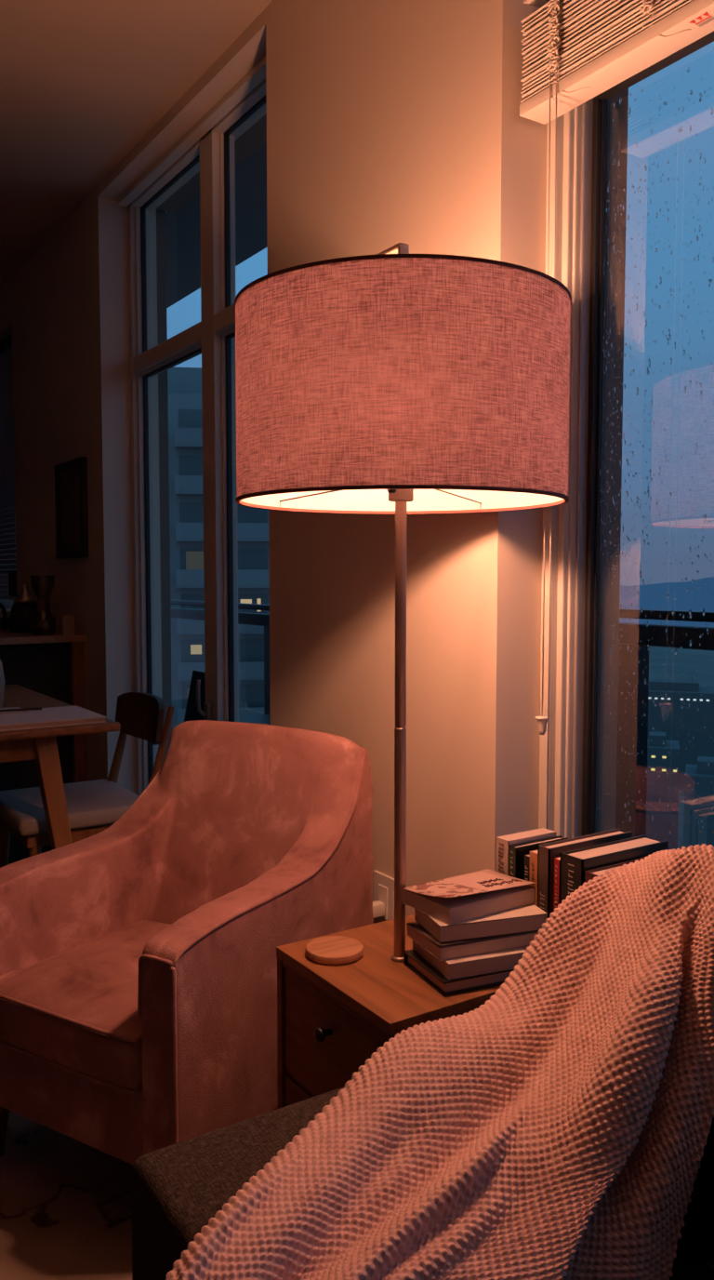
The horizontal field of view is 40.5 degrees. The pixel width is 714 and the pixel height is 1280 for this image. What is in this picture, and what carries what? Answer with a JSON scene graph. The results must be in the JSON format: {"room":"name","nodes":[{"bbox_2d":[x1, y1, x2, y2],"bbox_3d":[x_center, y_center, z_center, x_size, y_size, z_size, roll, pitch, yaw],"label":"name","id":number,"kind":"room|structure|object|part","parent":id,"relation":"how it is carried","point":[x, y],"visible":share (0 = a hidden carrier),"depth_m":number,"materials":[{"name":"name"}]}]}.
{"room":"living room","nodes":[
{"label":"living room","id":0,"kind":"room"},
{"bbox_2d":[0,0,273,288],"bbox_3d":[-2.162,-1.645,1.711,4.750,0.100,10.600,-2,4,-33],"label":"ceiling","id":1,"kind":"structure","parent":0,"point":[83,83],"depth_m":2.90,"materials":[{"name":"paint"}]},
{"bbox_2d":[165,141,267,307],"bbox_3d":[0.228,-2.149,3.593,1.360,0.660,12.000,-2,4,-33],"label":"ceiling","id":2,"kind":"structure","parent":0,"point":[182,228],"depth_m":5.73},
{"bbox_2d":[0,0,547,923],"bbox_3d":[-0.343,-0.355,2.980,0.230,2.640,10.600,-2,4,-33],"label":"wall","id":3,"kind":"structure","parent":0,"point":[390,123],"depth_m":2.22,"materials":[{"name":"paint"}]},
{"bbox_2d":[0,524,13,608],"bbox_3d":[-1.951,-0.902,5.518,0.110,1.440,1.340,-2,4,-33],"label":"window","id":4,"kind":"structure","parent":3,"relation":"in","point":[7,604],"depth_m":5.56,"materials":[{"name":"glass"}]},
{"bbox_2d":[0,334,16,599],"bbox_3d":[-2.040,-0.915,5.453,0.050,1.365,1.310,-2,4,-33],"label":"blind","id":5,"kind":"object","parent":3,"relation":"attached to","point":[6,426],"visible":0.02,"depth_m":5.21,"materials":[{"name":"black"}]},
{"bbox_2d":[8,571,17,603],"bbox_3d":[-1.783,-0.254,5.037,0.014,0.210,0.200,-2,4,-33],"label":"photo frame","id":6,"kind":"object","parent":3,"relation":"attached to","point":[12,575],"visible":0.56,"depth_m":5.05,"materials":[{"name":"black"}]},
{"bbox_2d":[9,573,17,593],"bbox_3d":[-1.784,-0.294,5.033,0.004,0.102,0.172,-2,4,-33],"label":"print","id":7,"kind":"object","parent":6,"relation":"attached to","point":[13,589],"depth_m":5.05,"materials":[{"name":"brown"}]},
{"bbox_2d":[54,456,88,559],"bbox_3d":[-1.198,-0.544,4.052,0.025,0.402,0.377,-2,4,-33],"label":"framed picture","id":8,"kind":"object","parent":3,"relation":"attached to","point":[71,476],"visible":1,"depth_m":4.04,"materials":[{"name":"black"}]},
{"bbox_2d":[59,466,80,551],"bbox_3d":[-1.193,-0.545,4.056,0.010,0.346,0.321,-2,4,-33],"label":"print","id":9,"kind":"object","parent":8,"relation":"attached to","point":[70,476],"depth_m":4.06},
{"bbox_2d":[117,55,266,795],"bbox_3d":[-0.506,-0.354,3.249,0.132,2.602,1.368,-2,4,-33],"label":"window","id":10,"kind":"structure","parent":3,"relation":"in","point":[208,145],"depth_m":3.20,"materials":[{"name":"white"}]},
{"bbox_3d":[-0.512,0.209,3.228,0.058,0.161,0.032,-2,4,-33],"label":"handle","id":11,"kind":"part","parent":10,"relation":"part of","materials":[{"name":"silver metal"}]},
{"bbox_2d":[373,900,385,918],"bbox_3d":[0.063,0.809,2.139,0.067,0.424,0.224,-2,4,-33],"label":"plug","id":12,"kind":"object","parent":3,"relation":"attached to","point":[379,907],"visible":0.09,"depth_m":2.18,"materials":[{"name":"white plastic"}]},
{"bbox_2d":[373,870,394,923],"bbox_3d":[0.061,0.595,2.200,0.009,0.125,0.080,-2,4,-33],"label":"wall outlet","id":13,"kind":"object","parent":3,"relation":"attached to","point":[383,884],"visible":0.72,"depth_m":2.19,"materials":[{"name":"white plastic"}]},
{"bbox_2d":[378,883,387,919],"bbox_3d":[0.059,0.595,2.198,0.004,0.075,0.036,-2,4,-33],"label":"socket","id":14,"kind":"object","parent":13,"relation":"attached to","point":[382,887],"depth_m":2.19,"materials":[{"name":"white plastic"}]},
{"bbox_2d":[538,30,713,839],"bbox_3d":[1.123,-0.173,0.811,0.090,2.560,2.653,-2,4,-33],"label":"window","id":15,"kind":"structure","parent":3,"relation":"in","point":[582,130],"depth_m":1.88,"materials":[{"name":"grey metal"}]},
{"bbox_3d":[1.122,-0.173,0.810,0.090,2.560,2.653,-2,4,-33],"label":"frame","id":16,"kind":"part","parent":15,"relation":"part of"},
{"bbox_2d":[520,0,713,828],"bbox_3d":[1.014,-0.499,0.769,0.080,1.896,2.544,-2,4,-33],"label":"blind","id":17,"kind":"object","parent":15,"relation":"attached to","point":[575,51],"visible":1,"depth_m":1.67,"materials":[{"name":"beige"}]},
{"bbox_3d":[0.344,-0.652,1.741,0.003,1.645,0.004,1,4,12],"label":"pull cord","id":18,"kind":"part","parent":17,"relation":"part of","materials":[{"name":"white fabric"}]},
{"bbox_3d":[0.352,-0.544,1.734,0.003,1.860,0.004,1,4,12],"label":"pull cord","id":19,"kind":"part","parent":17,"relation":"part of","materials":[{"name":"white fabric"}]},
{"bbox_3d":[0.368,-1.207,1.681,0.079,0.490,0.021,2,4,32],"label":"ladder cord","id":20,"kind":"part","parent":17,"relation":"part of","materials":[{"name":"white fabric"}]},
{"bbox_3d":[1.020,-0.914,0.747,0.064,0.022,2.540,-2,4,-33],"label":"rail","id":21,"kind":"part","parent":17,"relation":"part of","materials":[{"name":"beige"}]},
{"bbox_3d":[0.482,-1.196,1.505,0.079,0.490,0.021,2,4,32],"label":"ladder cord","id":22,"kind":"part","parent":17,"relation":"part of","materials":[{"name":"white fabric"}]},
{"bbox_2d":[690,12,711,25],"bbox_3d":[0.553,-0.947,1.440,0.017,0.001,0.129,-2,4,-33],"label":"print","id":23,"kind":"object","parent":17,"relation":"on","point":[706,14],"depth_m":1.48},
{"bbox_2d":[594,66,713,846],"bbox_3d":[1.153,-0.174,0.843,0.002,1.551,2.500,-2,4,-33],"label":"raindrops","id":24,"kind":"object","parent":15,"relation":"attached to","point":[691,91],"visible":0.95,"depth_m":1.79,"materials":[{"name":"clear liquid"}]},
{"bbox_2d":[0,88,628,833],"bbox_3d":[-0.201,-0.361,3.072,0.108,2.640,10.600,-2,4,-33],"label":"window frame","id":25,"kind":"structure","parent":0,"point":[255,137],"depth_m":2.02,"materials":[{"name":"metal"}]},
{"bbox_3d":[0.274,1.042,3.831,1.450,0.140,12.000,-2,4,-33],"label":"floor","id":26,"kind":"structure","parent":0,"visible":0},
{"bbox_2d":[172,670,205,730],"bbox_3d":[-0.960,0.532,5.528,0.480,0.664,0.520,-2,4,-33],"label":"patio chair","id":27,"kind":"object","parent":26,"relation":"on","point":[192,713],"visible":0.1,"depth_m":5.75,"materials":[{"name":"black metal"}]},
{"bbox_2d":[170,600,270,714],"bbox_3d":[-1.091,0.252,6.834,0.140,1.045,5.400,-2,4,-33],"label":"balcony railing","id":28,"kind":"object","parent":26,"relation":"on","point":[244,618],"visible":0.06,"depth_m":6.05,"materials":[{"name":"grey metal"}]},
{"bbox_3d":[-1.058,-0.253,6.823,0.060,0.035,5.400,-2,4,-33],"label":"rail","id":29,"kind":"part","parent":28,"relation":"part of","materials":[{"name":"grey metal"}]},
{"bbox_3d":[-1.125,-0.180,6.784,0.060,0.075,5.400,-2,4,-33],"label":"rail","id":30,"kind":"part","parent":28,"relation":"part of","materials":[{"name":"grey metal"}]},
{"bbox_3d":[-0.517,0.358,5.900,0.060,0.955,0.100,-2,4,-33],"label":"post","id":31,"kind":"part","parent":28,"relation":"part of","materials":[{"name":"grey metal"}]},
{"bbox_2d":[239,714,270,724],"bbox_3d":[-0.440,0.658,4.954,0.570,0.480,0.570,-2,4,-33],"label":"patio table","id":32,"kind":"object","parent":26,"relation":"on","point":[265,719],"visible":0.08,"depth_m":5.03,"materials":[{"name":"grey metal"}]},
{"bbox_2d":[615,608,713,837],"bbox_3d":[2.307,0.566,1.610,0.140,1.100,5.120,-2,4,-33],"label":"balcony railing","id":33,"kind":"object","parent":26,"relation":"on","point":[632,765],"visible":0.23,"depth_m":3.50,"materials":[{"name":"grey metal"}]},
{"bbox_3d":[1.008,0.484,3.555,0.060,1.010,0.100,-2,4,-33],"label":"post","id":34,"kind":"part","parent":33,"relation":"part of","materials":[{"name":"grey metal"}]},
{"bbox_3d":[2.274,0.106,1.558,0.060,0.075,5.120,-2,4,-33],"label":"rail","id":35,"kind":"part","parent":33,"relation":"part of","materials":[{"name":"grey metal"}]},
{"bbox_3d":[2.341,0.033,1.597,0.060,0.035,5.120,-2,4,-33],"label":"rail","id":36,"kind":"part","parent":33,"relation":"part of","materials":[{"name":"grey metal"}]},
{"bbox_3d":[-2.171,1.064,1.883,4.730,0.050,10.600,-2,4,-33],"label":"floor","id":37,"kind":"structure","parent":0,"visible":0},
{"bbox_2d":[0,628,86,863],"bbox_3d":[-1.757,0.402,4.586,0.449,0.920,1.655,-2,4,-33],"label":"cabinet","id":38,"kind":"object","parent":37,"relation":"on","point":[52,664],"depth_m":3.96,"materials":[{"name":"black wood"}]},
{"bbox_2d":[0,583,49,632],"bbox_3d":[-1.456,-0.140,4.195,0.279,0.212,0.148,0,4,1],"label":"kettle","id":39,"kind":"object","parent":38,"relation":"on","point":[22,612],"visible":0.87,"depth_m":4.15,"materials":[{"name":"black metal"}]},
{"bbox_3d":[-1.539,-0.116,4.245,0.116,0.116,0.021,2,4,23],"label":"spout","id":40,"kind":"part","parent":39,"relation":"part of","materials":[{"name":"black metal"}]},
{"bbox_3d":[-1.436,-0.203,4.190,0.092,0.087,0.092,-2,4,-33],"label":"lid","id":41,"kind":"part","parent":39,"relation":"part of","materials":[{"name":"silver metal"}]},
{"bbox_3d":[-1.359,-0.112,4.154,0.093,0.115,0.017,2,4,27],"label":"handle","id":42,"kind":"part","parent":39,"relation":"part of","materials":[{"name":"black metal"}]},
{"bbox_2d":[0,628,85,644],"bbox_3d":[-1.757,-0.044,4.556,0.449,0.027,1.655,-2,4,-33],"label":"countertop","id":43,"kind":"structure","parent":38,"relation":"on","point":[6,637],"depth_m":3.93,"materials":[{"name":"brown wood"}]},
{"bbox_2d":[29,575,56,635],"bbox_3d":[-1.297,-0.144,3.998,0.100,0.245,0.100,-2,4,-33],"label":"glass carafe","id":44,"kind":"object","parent":38,"relation":"on","point":[42,604],"visible":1,"depth_m":3.98,"materials":[{"name":"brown glass"}]},
{"bbox_2d":[58,613,74,635],"bbox_3d":[-1.196,-0.063,3.985,0.050,0.086,0.060,-2,4,-33],"label":"canister","id":45,"kind":"object","parent":38,"relation":"on","point":[66,621],"visible":1,"depth_m":3.96,"materials":[{"name":"beige"}]},
{"bbox_3d":[-1.159,0.452,4.034,0.048,0.892,0.035,-2,4,-33],"label":"post","id":46,"kind":"part","parent":38,"relation":"part of","materials":[{"name":"brown wood"}]},
{"bbox_2d":[0,684,120,850],"bbox_3d":[-1.409,0.593,2.963,1.015,0.750,1.170,-2,4,-33],"label":"dining table","id":47,"kind":"object","parent":37,"relation":"on","point":[40,745],"visible":0.62,"depth_m":2.69,"materials":[{"name":"brown wood"}]},
{"bbox_2d":[0,659,5,707],"bbox_3d":[-1.124,0.102,2.919,0.116,0.235,0.116,-2,4,-33],"label":"vase","id":48,"kind":"object","parent":47,"relation":"on","point":[2,676],"visible":0.94,"depth_m":2.92,"materials":[{"name":"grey ceramic"}]},
{"bbox_2d":[0,706,106,731],"bbox_3d":[-1.033,0.227,2.676,0.600,0.017,0.280,-2,4,-33],"label":"table runner","id":49,"kind":"object","parent":47,"relation":"on","point":[65,715],"visible":1,"depth_m":2.70,"materials":[{"name":"grey fabric"}]},
{"bbox_2d":[0,706,28,714],"bbox_3d":[-1.070,0.208,2.806,0.200,0.002,0.120,-2,4,-33],"label":"paper sheet","id":50,"kind":"object","parent":49,"relation":"on","point":[7,708],"visible":0.8,"depth_m":2.81,"materials":[{"name":"white paper"}]},
{"bbox_2d":[0,706,41,711],"bbox_3d":[-1.001,0.204,2.809,0.163,0.008,0.008,-2,4,-22],"label":"pen","id":51,"kind":"object","parent":50,"relation":"on","point":[40,708],"visible":1,"depth_m":2.82,"materials":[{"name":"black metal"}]},
{"bbox_3d":[-0.834,0.620,2.722,0.184,0.727,0.080,1,4,19],"label":"leg","id":52,"kind":"part","parent":47,"relation":"part of","materials":[{"name":"brown wood"}]},
{"bbox_2d":[0,1110,132,1279],"bbox_3d":[-1.331,1.071,1.295,2.300,0.012,1.500,-2,4,-33],"label":"rug","id":53,"kind":"object","parent":37,"relation":"on","point":[65,1202],"visible":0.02,"depth_m":1.76,"materials":[{"name":"brown carpet"}]},
{"bbox_2d":[0,692,174,867],"bbox_3d":[-0.865,0.575,3.042,0.485,0.779,0.440,-2,4,-33],"label":"dining chair","id":54,"kind":"object","parent":37,"relation":"on","point":[93,806],"visible":0.71,"depth_m":2.98,"materials":[{"name":"beige fabric"}]},
{"bbox_3d":[-1.133,0.749,3.101,0.068,0.423,0.034,1,4,12],"label":"leg","id":55,"kind":"part","parent":54,"relation":"part of","materials":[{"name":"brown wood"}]},
{"bbox_3d":[-0.934,0.769,2.791,0.035,0.423,0.067,2,4,27],"label":"leg","id":56,"kind":"part","parent":54,"relation":"part of","materials":[{"name":"brown wood"}]},
{"bbox_3d":[-0.896,0.560,3.020,0.360,0.039,0.390,-2,4,-33],"label":"seat frame","id":57,"kind":"part","parent":54,"relation":"part of","materials":[{"name":"brown wood"}]},
{"bbox_3d":[-0.898,0.514,3.016,0.405,0.050,0.440,-2,4,-33],"label":"seat","id":58,"kind":"part","parent":54,"relation":"part of","materials":[{"name":"beige fabric"}]},
{"bbox_3d":[-0.805,0.566,3.297,0.106,0.764,0.048,-2,4,-33],"label":"leg","id":59,"kind":"part","parent":54,"relation":"part of","materials":[{"name":"brown wood"}]},
{"bbox_3d":[-0.692,0.251,3.133,0.065,0.146,0.380,-2,4,-33],"label":"backrest","id":60,"kind":"part","parent":54,"relation":"part of","materials":[{"name":"brown wood"}]},
{"bbox_3d":[-0.607,0.586,2.991,0.106,0.764,0.044,-2,4,-27],"label":"leg","id":61,"kind":"part","parent":54,"relation":"part of","materials":[{"name":"brown wood"}]},
{"bbox_2d":[0,720,373,1164],"bbox_3d":[-0.376,0.621,2.008,0.589,0.824,0.669,2,4,32],"label":"armchair","id":62,"kind":"object","parent":37,"relation":"on","point":[139,959],"visible":0.83,"depth_m":1.90,"materials":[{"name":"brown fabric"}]},
{"bbox_3d":[-0.712,0.954,1.931,0.042,0.142,0.044,2,4,32],"label":"leg","id":63,"kind":"part","parent":62,"relation":"part of","materials":[{"name":"brown wood"}]},
{"bbox_3d":[-0.386,0.812,2.006,0.465,0.137,0.594,2,4,32],"label":"rail","id":64,"kind":"part","parent":62,"relation":"part of","materials":[{"name":"brown wood"}]},
{"bbox_3d":[-0.498,0.601,2.087,0.294,0.549,0.648,2,4,32],"label":"arm","id":65,"kind":"part","parent":62,"relation":"part of","materials":[{"name":"pink fabric"}]},
{"bbox_2d":[0,920,169,1090],"bbox_3d":[-0.432,0.688,1.923,0.419,0.122,0.458,2,4,32],"label":"seat cushion","id":66,"kind":"object","parent":62,"relation":"on","point":[69,995],"depth_m":1.78,"materials":[{"name":"pink fabric"}]},
{"bbox_3d":[-0.260,0.533,2.188,0.565,0.672,0.233,2,4,32],"label":"backrest","id":67,"kind":"part","parent":62,"relation":"part of","materials":[{"name":"pink fabric"}]},
{"bbox_3d":[-0.250,0.609,1.932,0.291,0.552,0.648,2,4,32],"label":"arm","id":68,"kind":"part","parent":62,"relation":"part of","materials":[{"name":"pink fabric"}]},
{"bbox_2d":[276,914,500,1108],"bbox_3d":[0.123,0.793,1.660,0.445,0.520,0.346,-2,4,-33],"label":"side table","id":69,"kind":"object","parent":37,"relation":"on","point":[331,1020],"visible":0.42,"depth_m":1.56,"materials":[{"name":"brown wood"}]},
{"bbox_3d":[0.122,0.846,1.663,0.388,0.176,0.308,-2,4,-33],"label":"drawer","id":70,"kind":"part","parent":69,"relation":"part of","materials":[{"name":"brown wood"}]},
{"bbox_3d":[-0.054,0.626,1.539,0.027,0.024,0.024,-2,4,-33],"label":"knob","id":71,"kind":"part","parent":69,"relation":"part of","materials":[{"name":"black metal"}]},
{"bbox_2d":[306,935,363,965],"bbox_3d":[-0.038,0.527,1.642,0.099,0.014,0.099,-2,4,-33],"label":"coaster","id":72,"kind":"object","parent":69,"relation":"on","point":[331,950],"visible":1,"depth_m":1.62,"materials":[{"name":"brown wood"}]},
{"bbox_3d":[0.122,0.656,1.651,0.388,0.179,0.308,-2,4,-33],"label":"drawer","id":73,"kind":"part","parent":69,"relation":"part of","materials":[{"name":"brown wood"}]},
{"bbox_2d":[234,242,572,961],"bbox_3d":[0.071,-0.048,1.585,0.533,1.169,0.533,-2,4,-33],"label":"shade lamp","id":74,"kind":"object","parent":69,"relation":"on","point":[393,380],"visible":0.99,"depth_m":1.33,"materials":[{"name":"beige"}]},
{"bbox_2d":[386,489,413,501],"bbox_3d":[0.068,-0.263,1.569,0.049,0.075,0.041,-2,4,-33],"label":"socket","id":75,"kind":"object","parent":74,"relation":"attached to","point":[394,495],"depth_m":1.55,"materials":[{"name":"silver metal"}]},
{"bbox_3d":[0.071,-0.225,1.573,0.533,0.005,0.533,-2,4,-33],"label":"shade trim","id":76,"kind":"part","parent":74,"relation":"part of","materials":[{"name":"black"}]},
{"bbox_3d":[0.071,-0.376,1.563,0.531,0.305,0.531,-2,4,-33],"label":"lamp shade","id":77,"kind":"part","parent":74,"relation":"part of","materials":[{"name":"fabric"}]},
{"bbox_3d":[0.071,-0.529,1.553,0.533,0.005,0.533,-2,4,-33],"label":"shade trim","id":78,"kind":"part","parent":74,"relation":"part of","materials":[{"name":"black"}]},
{"bbox_2d":[403,949,514,996],"bbox_3d":[0.190,0.527,1.576,0.185,0.022,0.136,-2,4,-24],"label":"book","id":79,"kind":"object","parent":69,"relation":"on","point":[413,960],"visible":0.45,"depth_m":1.51,"materials":[{"name":"paper"}]},
{"bbox_2d":[413,940,530,979],"bbox_3d":[0.200,0.503,1.578,0.178,0.024,0.134,-1,4,-21],"label":"book","id":80,"kind":"object","parent":79,"relation":"on","point":[507,959],"visible":0.38,"depth_m":1.51,"materials":[{"name":"paper"}]},
{"bbox_2d":[406,921,538,960],"bbox_3d":[0.189,0.478,1.582,0.182,0.024,0.118,-2,4,-23],"label":"book","id":81,"kind":"object","parent":80,"relation":"on","point":[446,951],"visible":0.34,"depth_m":1.53,"materials":[{"name":"paper"}]},
{"bbox_2d":[414,903,547,943],"bbox_3d":[0.202,0.452,1.579,0.188,0.027,0.106,-1,4,-18],"label":"book","id":82,"kind":"object","parent":81,"relation":"on","point":[526,918],"visible":0.55,"depth_m":1.53,"materials":[{"name":"paper"}]},
{"bbox_2d":[403,868,536,924],"bbox_3d":[0.187,0.414,1.603,0.188,0.044,0.123,-2,4,-33],"label":"book","id":83,"kind":"object","parent":82,"relation":"on","point":[450,900],"visible":1,"depth_m":1.57,"materials":[{"name":"paper"}]},
{"bbox_2d":[495,827,556,875],"bbox_3d":[0.303,0.437,1.736,0.116,0.180,0.034,-2,4,-33],"label":"book","id":84,"kind":"object","parent":69,"relation":"on","point":[502,842],"visible":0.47,"depth_m":1.71,"materials":[{"name":"paper"}]},
{"bbox_2d":[523,853,530,880],"bbox_3d":[0.336,0.449,1.688,0.111,0.163,0.015,-2,4,-33],"label":"book","id":85,"kind":"object","parent":69,"relation":"on","point":[526,861],"visible":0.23,"depth_m":1.66,"materials":[{"name":"paper"}]},
{"bbox_2d":[529,849,537,906],"bbox_3d":[0.345,0.445,1.671,0.111,0.174,0.020,-2,4,-33],"label":"book","id":86,"kind":"object","parent":69,"relation":"on","point":[533,866],"visible":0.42,"depth_m":1.64,"materials":[{"name":"paper"}]},
{"bbox_2d":[508,835,568,879],"bbox_3d":[0.322,0.443,1.717,0.126,0.172,0.018,-2,4,-33],"label":"book","id":87,"kind":"object","parent":69,"relation":"on","point":[517,852],"visible":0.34,"depth_m":1.68,"materials":[{"name":"paper"}]},
{"bbox_2d":[553,856,560,911],"bbox_3d":[0.379,0.446,1.629,0.121,0.176,0.014,-2,4,-33],"label":"book","id":88,"kind":"object","parent":69,"relation":"on","point":[557,860],"visible":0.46,"depth_m":1.59,"materials":[{"name":"paper"}]},
{"bbox_2d":[537,827,632,918],"bbox_3d":[0.394,0.436,1.673,0.201,0.190,0.028,-2,4,-33],"label":"book","id":89,"kind":"object","parent":69,"relation":"on","point":[547,852],"visible":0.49,"depth_m":1.62,"materials":[{"name":"paper"}]},
{"bbox_2d":[131,1086,713,1279],"bbox_3d":[0.653,0.796,0.358,0.752,0.685,2.154,-2,4,-33],"label":"sofa","id":90,"kind":"object","parent":37,"relation":"on","point":[176,1189],"visible":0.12,"depth_m":1.03,"materials":[{"name":"black fabric"}]},
{"bbox_2d":[165,843,713,1279],"bbox_3d":[0.140,0.499,1.058,0.882,0.462,0.412,-2,4,-33],"label":"knitted blanket","id":91,"kind":"object","parent":90,"relation":"on","point":[557,1126],"visible":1,"depth_m":1.04,"materials":[{"name":"fabric"}]},
{"bbox_2d":[669,1243,713,1279],"bbox_3d":[0.360,0.833,0.703,0.618,0.124,0.883,-2,4,-33],"label":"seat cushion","id":92,"kind":"object","parent":90,"relation":"on","point":[686,1266],"depth_m":1.14,"materials":[{"name":"black fabric"}]},
{"bbox_3d":[0.925,0.635,0.522,0.105,0.385,2.147,-2,4,-33],"label":"backrest","id":93,"kind":"part","parent":90,"relation":"part of","materials":[{"name":"black fabric"}]},
{"bbox_3d":[1.055,0.857,0.680,0.237,0.520,2.295,-2,4,-33],"label":"trim","id":94,"kind":"structure","parent":37,"relation":"on","visible":0},
{"bbox_2d":[560,834,668,904],"bbox_3d":[0.431,0.440,1.621,0.206,0.190,0.049,-2,4,-33],"label":"book","id":95,"kind":"object","parent":94,"relation":"on","point":[574,863],"visible":0.29,"depth_m":1.58,"materials":[{"name":"paper"}]},
{"bbox_2d":[584,857,644,882],"bbox_3d":[0.444,0.451,1.572,0.170,0.173,0.040,-2,4,-33],"label":"book","id":96,"kind":"object","parent":94,"relation":"on","point":[589,874],"visible":0.12,"depth_m":1.55,"materials":[{"name":"paper"}]},
{"label":"outside","id":97,"kind":"structure","parent":0,"visible":0},
{"bbox_2d":[167,367,269,727],"bbox_3d":[-11.709,19.398,73.639,23.405,78.000,14.124,-1,4,-9],"label":"apartment tower","id":98,"kind":"structure","parent":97,"point":[184,384],"depth_m":66.44,"materials":[{"name":"grey"}]},
{"bbox_3d":[-11.175,-5.399,66.645,1.200,1.400,0.039,0,4,-7],"label":"lit pane","id":99,"kind":"part","parent":98,"relation":"part of","materials":[{"name":"glass"}]},
{"bbox_3d":[-10.901,0.736,67.080,1.248,0.900,0.039,0,4,-7],"label":"lit pane","id":100,"kind":"part","parent":98,"relation":"part of","materials":[{"name":"yellow glass"}]},
{"bbox_3d":[-7.402,-2.435,67.303,1.397,0.900,0.039,0,4,-7],"label":"lit pane","id":101,"kind":"part","parent":98,"relation":"part of","materials":[{"name":"yellow glass"}]},
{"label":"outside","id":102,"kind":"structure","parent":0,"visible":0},
{"bbox_2d":[649,646,713,849],"bbox_3d":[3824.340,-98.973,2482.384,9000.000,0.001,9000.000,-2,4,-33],"label":"city","id":103,"kind":"object","parent":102,"point":[675,665],"depth_m":675.26},
{"bbox_2d":[646,731,679,850],"bbox_3d":[70.952,35.125,227.806,9.000,26.500,12.100,1,4,17],"label":"building","id":104,"kind":"structure","parent":103,"relation":"on","point":[665,820],"depth_m":221.97,"materials":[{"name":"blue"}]},
{"bbox_2d":[619,576,713,627],"bbox_3d":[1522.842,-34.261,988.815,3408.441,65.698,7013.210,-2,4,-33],"label":"hills","id":105,"kind":"structure","parent":103,"relation":"on","point":[654,596],"depth_m":2298.36,"materials":[{"name":"blue"}]},
{"bbox_2d":[648,678,713,789],"bbox_3d":[98.349,28.136,296.399,34.000,31.500,20.100,1,4,18],"label":"building","id":106,"kind":"structure","parent":103,"relation":"on","point":[693,722],"depth_m":286.62,"materials":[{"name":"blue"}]},
{"bbox_2d":[683,756,713,847],"bbox_3d":[71.114,37.196,196.127,9.000,26.500,12.100,1,4,20],"label":"building","id":107,"kind":"structure","parent":103,"relation":"on","point":[705,790],"depth_m":191.12,"materials":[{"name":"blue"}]}
]}

